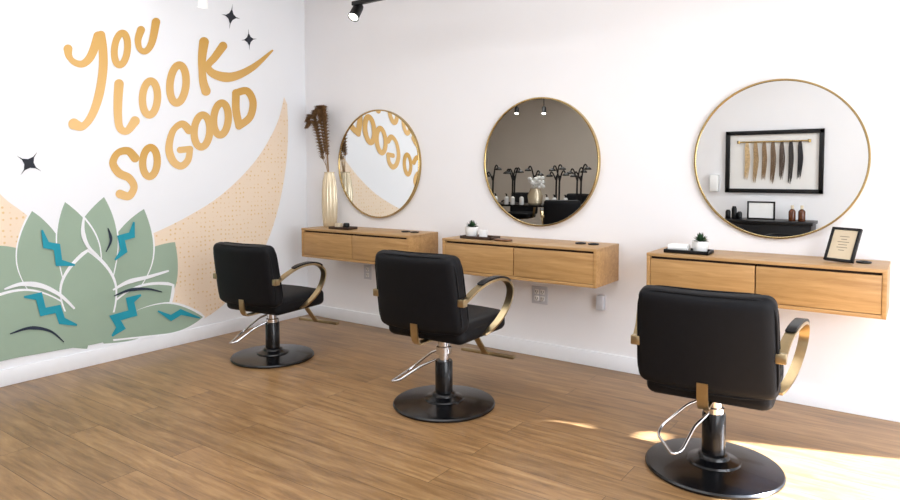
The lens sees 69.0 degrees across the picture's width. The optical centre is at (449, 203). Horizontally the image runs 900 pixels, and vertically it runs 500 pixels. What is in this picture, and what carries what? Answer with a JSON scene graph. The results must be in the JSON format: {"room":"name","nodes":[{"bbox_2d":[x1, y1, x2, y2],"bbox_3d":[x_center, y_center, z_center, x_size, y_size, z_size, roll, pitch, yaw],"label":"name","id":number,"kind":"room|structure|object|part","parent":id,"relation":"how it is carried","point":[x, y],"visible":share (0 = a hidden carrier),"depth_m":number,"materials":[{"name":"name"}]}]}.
{"room":"salon","nodes":[
{"label":"salon","id":0,"kind":"room"},
{"bbox_2d":[0,0,307,369],"bbox_3d":[-2.292,-0.461,4.827,0.150,3.120,3.100,2,3,36],"label":"wall","id":1,"kind":"structure","parent":0,"point":[41,91],"depth_m":4.78,"materials":[{"name":"paint"}]},
{"bbox_2d":[0,4,287,360],"bbox_3d":[-2.178,-0.301,4.853,0.011,2.612,2.515,2,3,36],"label":"wall mural","id":2,"kind":"object","parent":1,"relation":"attached to","point":[82,283],"visible":0.99,"depth_m":4.71,"materials":[{"name":"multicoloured paint"}]},
{"bbox_2d":[0,309,307,386],"bbox_3d":[-2.221,1.047,4.854,0.014,0.105,3.100,2,3,36],"label":"baseboard","id":3,"kind":"structure","parent":1,"relation":"attached to","point":[32,371],"depth_m":4.70,"materials":[{"name":"paint"}]},
{"bbox_2d":[0,314,899,499],"bbox_3d":[-3.320,1.309,1.713,10.300,0.100,9.900,2,3,36],"label":"floor","id":4,"kind":"structure","parent":0,"point":[183,421],"depth_m":3.33,"materials":[{"name":"brown wood"}]},
{"bbox_2d":[213,242,338,368],"bbox_3d":[-1.230,0.677,4.764,0.718,0.847,0.850,1,3,30],"label":"salon chair","id":5,"kind":"object","parent":4,"relation":"on","point":[248,277],"visible":1,"depth_m":4.47,"materials":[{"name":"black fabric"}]},
{"bbox_3d":[-1.423,0.883,4.636,0.228,0.181,0.227,0,3,7],"label":"pump lever","id":6,"kind":"part","parent":5,"relation":"part of","materials":[{"name":"silver metal"}]},
{"bbox_3d":[-1.398,0.487,4.460,0.557,0.436,0.173,1,3,30],"label":"backrest","id":7,"kind":"part","parent":5,"relation":"part of","materials":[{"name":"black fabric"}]},
{"bbox_3d":[-1.255,0.685,4.721,0.516,0.125,0.506,1,3,30],"label":"seat","id":8,"kind":"part","parent":5,"relation":"part of","materials":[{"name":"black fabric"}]},
{"bbox_3d":[-1.051,0.578,4.509,0.114,0.322,0.446,2,4,39],"label":"armrest","id":9,"kind":"part","parent":5,"relation":"part of","materials":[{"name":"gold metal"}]},
{"bbox_2d":[373,250,515,422],"bbox_3d":[0.014,0.694,3.800,0.718,0.902,0.850,2,3,34],"label":"salon chair","id":10,"kind":"object","parent":4,"relation":"on","point":[424,296],"visible":1,"depth_m":3.52,"materials":[{"name":"black leather"}]},
{"bbox_3d":[-0.290,0.553,3.841,0.114,0.322,0.446,1,3,25],"label":"armrest","id":11,"kind":"part","parent":10,"relation":"part of","materials":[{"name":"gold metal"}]},
{"bbox_3d":[-0.195,0.923,3.750,0.228,0.181,0.227,2,3,34],"label":"pump lever","id":12,"kind":"part","parent":10,"relation":"part of","materials":[{"name":"silver metal"}]},
{"bbox_3d":[-0.174,0.475,3.507,0.557,0.436,0.173,2,3,34],"label":"backrest","id":13,"kind":"part","parent":10,"relation":"part of","materials":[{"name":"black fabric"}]},
{"bbox_3d":[-0.013,0.674,3.757,0.516,0.125,0.506,2,3,34],"label":"seat","id":14,"kind":"part","parent":10,"relation":"part of","materials":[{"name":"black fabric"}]},
{"bbox_3d":[0.175,0.567,3.531,0.114,0.322,0.446,2,4,43],"label":"armrest","id":15,"kind":"part","parent":10,"relation":"part of","materials":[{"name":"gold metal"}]},
{"bbox_2d":[631,285,809,499],"bbox_3d":[1.224,0.758,2.987,0.718,0.847,0.850,2,3,32],"label":"salon chair","id":16,"kind":"object","parent":4,"relation":"on","point":[714,348],"visible":1,"depth_m":2.69,"materials":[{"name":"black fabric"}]},
{"bbox_3d":[0.919,0.646,3.019,0.114,0.322,0.446,1,3,23],"label":"armrest","id":17,"kind":"part","parent":16,"relation":"part of","materials":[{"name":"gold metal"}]},
{"bbox_3d":[1.033,0.964,2.851,0.228,0.181,0.227,0,3,3],"label":"pump lever","id":18,"kind":"part","parent":16,"relation":"part of","materials":[{"name":"silver metal"}]},
{"bbox_3d":[1.046,0.567,2.689,0.557,0.436,0.173,2,3,32],"label":"backrest","id":19,"kind":"part","parent":16,"relation":"part of","materials":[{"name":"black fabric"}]},
{"bbox_3d":[1.198,0.766,2.945,0.516,0.125,0.506,2,3,32],"label":"seat","id":20,"kind":"part","parent":16,"relation":"part of","materials":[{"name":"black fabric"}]},
{"bbox_3d":[1.395,0.659,2.726,0.114,0.322,0.446,2,4,41],"label":"armrest","id":21,"kind":"part","parent":16,"relation":"part of","materials":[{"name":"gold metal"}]},
{"bbox_2d":[304,0,899,401],"bbox_3d":[1.113,-0.449,4.383,6.200,3.120,0.150,2,3,36],"label":"wall","id":22,"kind":"structure","parent":0,"point":[647,76],"depth_m":4.32,"materials":[{"name":"paint"}]},
{"bbox_2d":[364,264,371,279],"bbox_3d":[-0.711,0.593,5.650,0.085,0.125,0.009,2,3,36],"label":"wall outlet","id":23,"kind":"object","parent":22,"relation":"attached to","point":[367,268],"visible":1,"depth_m":5.64,"materials":[{"name":"plastic"}]},
{"bbox_2d":[301,226,437,263],"bbox_3d":[-0.680,0.335,5.391,1.179,0.254,0.372,2,3,36],"label":"drawer cabinet","id":24,"kind":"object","parent":22,"relation":"attached to","point":[361,244],"depth_m":5.22,"materials":[{"name":"brown wood"}]},
{"bbox_2d":[303,105,337,226],"bbox_3d":[-1.160,-0.334,5.771,0.387,1.064,0.176,2,3,36],"label":"vase","id":25,"kind":"object","parent":24,"relation":"on","point":[329,186],"visible":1,"depth_m":5.68,"materials":[{"name":"beige ceramic"}]},
{"bbox_3d":[-1.012,0.344,5.416,0.562,0.190,0.020,2,3,36],"label":"drawer","id":26,"kind":"part","parent":24,"relation":"part of","materials":[{"name":"brown wood"}]},
{"bbox_2d":[329,226,356,229],"bbox_3d":[-0.895,0.203,5.471,0.220,0.020,0.120,2,3,36],"label":"tray","id":27,"kind":"object","parent":24,"relation":"on","point":[330,227],"visible":0.89,"depth_m":5.41,"materials":[{"name":"brown wood"}]},
{"bbox_2d":[335,223,342,226],"bbox_3d":[-0.935,0.185,5.500,0.060,0.040,0.040,2,3,36],"label":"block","id":28,"kind":"object","parent":27,"relation":"on","point":[336,224],"visible":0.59,"depth_m":5.48,"materials":[{"name":"beige"}]},
{"bbox_2d":[301,226,437,237],"bbox_3d":[-0.680,0.226,5.385,1.179,0.018,0.372,2,3,36],"label":"countertop","id":29,"kind":"structure","parent":24,"relation":"on","point":[360,230],"depth_m":5.24,"materials":[{"name":"brown wood"}]},
{"bbox_3d":[-0.549,0.359,5.085,0.562,0.190,0.020,2,3,36],"label":"drawer","id":30,"kind":"part","parent":24,"relation":"part of","materials":[{"name":"brown wood"}]},
{"bbox_2d":[338,109,420,217],"bbox_3d":[-0.609,-0.332,5.514,0.910,0.910,0.033,2,3,36],"label":"wall mirror","id":31,"kind":"object","parent":22,"relation":"attached to","point":[379,158],"visible":1,"depth_m":5.49,"materials":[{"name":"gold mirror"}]},
{"bbox_2d":[442,234,618,287],"bbox_3d":[0.530,0.375,4.523,1.179,0.254,0.372,2,3,36],"label":"drawer cabinet","id":32,"kind":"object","parent":22,"relation":"attached to","point":[552,261],"depth_m":4.29,"materials":[{"name":"brown wood"}]},
{"bbox_3d":[0.199,0.383,4.548,0.562,0.190,0.020,2,3,36],"label":"drawer","id":33,"kind":"part","parent":32,"relation":"part of","materials":[{"name":"brown wood"}]},
{"bbox_2d":[460,235,499,239],"bbox_3d":[0.214,0.240,4.665,0.260,0.020,0.130,2,3,36],"label":"tray","id":34,"kind":"object","parent":32,"relation":"on","point":[489,237],"visible":0.77,"depth_m":4.62,"materials":[{"name":"brown wood"}]},
{"bbox_2d":[465,220,478,235],"bbox_3d":[0.156,0.178,4.703,0.102,0.126,0.108,2,3,36],"label":"potted plant","id":35,"kind":"object","parent":34,"relation":"on","point":[472,229],"visible":0.93,"depth_m":4.67,"materials":[{"name":"white ceramic"}]},
{"bbox_3d":[0.157,0.204,4.704,0.100,0.075,0.100,2,3,36],"label":"pot","id":36,"kind":"part","parent":35,"relation":"part of","materials":[{"name":"white ceramic"}]},
{"bbox_2d":[479,230,486,236],"bbox_3d":[0.235,0.217,4.642,0.060,0.055,0.060,2,3,36],"label":"candle jar","id":37,"kind":"object","parent":34,"relation":"on","point":[482,233],"visible":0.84,"depth_m":4.62,"materials":[{"name":"white ceramic"}]},
{"bbox_2d":[494,238,511,240],"bbox_3d":[0.364,0.250,4.495,0.130,0.016,0.080,2,3,36],"label":"wooden slab","id":38,"kind":"object","parent":32,"relation":"on","point":[496,239],"visible":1,"depth_m":4.46,"materials":[{"name":"brown wood"}]},
{"bbox_2d":[442,234,618,251],"bbox_3d":[0.530,0.266,4.518,1.179,0.018,0.372,2,3,36],"label":"countertop","id":39,"kind":"structure","parent":32,"relation":"on","point":[516,241],"depth_m":4.39,"materials":[{"name":"brown wood"}]},
{"bbox_3d":[0.661,0.399,4.217,0.562,0.190,0.020,2,3,36],"label":"drawer","id":40,"kind":"part","parent":32,"relation":"part of","materials":[{"name":"brown wood"}]},
{"bbox_2d":[532,286,547,304],"bbox_3d":[0.642,0.656,4.681,0.125,0.125,0.009,2,3,36],"label":"wall outlet","id":41,"kind":"object","parent":22,"relation":"attached to","point":[539,294],"visible":1,"depth_m":4.68,"materials":[{"name":"plastic"}]},
{"bbox_2d":[484,97,600,226],"bbox_3d":[0.628,-0.292,4.627,0.910,0.910,0.033,2,3,36],"label":"wall mirror","id":42,"kind":"object","parent":22,"relation":"attached to","point":[542,157],"visible":1,"depth_m":4.60,"materials":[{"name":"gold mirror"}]},
{"bbox_2d":[596,295,604,310],"bbox_3d":[1.010,0.666,4.392,0.050,0.100,0.050,2,3,36],"label":"power adapter","id":43,"kind":"object","parent":22,"relation":"attached to","point":[600,299],"visible":1,"depth_m":4.37,"materials":[{"name":"plastic"}]},
{"bbox_2d":[309,305,899,421],"bbox_3d":[1.075,1.061,4.388,5.886,0.105,0.014,2,3,36],"label":"baseboard","id":44,"kind":"structure","parent":22,"relation":"attached to","point":[809,396],"depth_m":4.39,"materials":[{"name":"paint"}]},
{"bbox_2d":[646,247,890,319],"bbox_3d":[1.741,0.414,3.655,1.179,0.254,0.372,2,3,36],"label":"drawer cabinet","id":45,"kind":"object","parent":22,"relation":"attached to","point":[861,288],"depth_m":3.43,"materials":[{"name":"brown wood"}]},
{"bbox_2d":[664,248,713,254],"bbox_3d":[1.397,0.278,3.829,0.250,0.020,0.140,2,3,36],"label":"tray","id":46,"kind":"object","parent":45,"relation":"on","point":[709,251],"visible":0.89,"depth_m":3.77,"materials":[{"name":"black plastic"}]},
{"bbox_2d":[668,243,690,250],"bbox_3d":[1.352,0.259,3.860,0.110,0.038,0.080,2,3,36],"label":"rolled towels","id":47,"kind":"object","parent":46,"relation":"on","point":[674,246],"visible":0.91,"depth_m":3.84,"materials":[{"name":"white fabric"}]},
{"bbox_2d":[692,232,708,251],"bbox_3d":[1.447,0.224,3.789,0.100,0.119,0.108,2,3,36],"label":"potted plant","id":48,"kind":"object","parent":46,"relation":"on","point":[700,244],"visible":0.93,"depth_m":3.76,"materials":[{"name":"white ceramic"}]},
{"bbox_3d":[1.449,0.250,3.790,0.096,0.066,0.096,2,3,36],"label":"pot","id":49,"kind":"part","parent":48,"relation":"part of","materials":[{"name":"white ceramic"}]},
{"bbox_3d":[1.409,0.423,3.681,0.562,0.190,0.020,2,3,36],"label":"drawer","id":50,"kind":"part","parent":45,"relation":"part of","materials":[{"name":"brown wood"}]},
{"bbox_2d":[647,247,890,272],"bbox_3d":[1.741,0.306,3.650,1.179,0.018,0.372,2,3,36],"label":"countertop","id":51,"kind":"structure","parent":45,"relation":"on","point":[877,266],"depth_m":3.53,"materials":[{"name":"brown wood"}]},
{"bbox_3d":[1.872,0.438,3.349,0.562,0.190,0.020,2,3,36],"label":"drawer","id":52,"kind":"part","parent":45,"relation":"part of","materials":[{"name":"brown wood"}]},
{"bbox_2d":[823,227,862,263],"bbox_3d":[2.053,0.215,3.408,0.114,0.176,0.150,-2,3,-28],"label":"sign frame","id":53,"kind":"object","parent":45,"relation":"on","point":[843,243],"visible":1,"depth_m":3.40,"materials":[{"name":"black plastic"}]},
{"bbox_2d":[694,79,870,238],"bbox_3d":[1.865,-0.251,3.740,0.910,0.910,0.033,2,3,36],"label":"wall mirror","id":54,"kind":"object","parent":22,"relation":"attached to","point":[776,158],"visible":1,"depth_m":3.71,"materials":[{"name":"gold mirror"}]},
{"bbox_3d":[-3.330,-1.907,1.554,10.300,0.100,9.900,2,3,36],"label":"ceiling","id":55,"kind":"structure","parent":0,"visible":0},
{"bbox_2d":[352,0,382,5],"bbox_3d":[0.738,-1.703,3.817,3.600,0.556,0.034,2,3,36],"label":"track","id":56,"kind":"object","parent":55,"relation":"hanging from","point":[357,2],"visible":0.98,"depth_m":4.81,"materials":[{"name":"black plastic"}]},
{"bbox_2d":[348,5,362,21],"bbox_3d":[-0.697,-1.424,4.862,0.089,0.145,0.136,2,3,36],"label":"track light","id":57,"kind":"object","parent":56,"relation":"hanging from","point":[354,14],"visible":0.96,"depth_m":4.84,"materials":[{"name":"black plastic"}]},
{"bbox_3d":[-0.762,-1.787,3.720,2.600,0.370,0.034,2,3,36],"label":"track","id":58,"kind":"object","parent":55,"relation":"hanging from","visible":0},
{"bbox_2d":[197,0,207,8],"bbox_3d":[-1.655,-1.467,4.381,0.086,0.329,0.071,2,3,36],"label":"track light","id":59,"kind":"object","parent":58,"relation":"hanging from","point":[201,3],"visible":1,"depth_m":4.37,"materials":[{"name":"white metal"}]}
]}

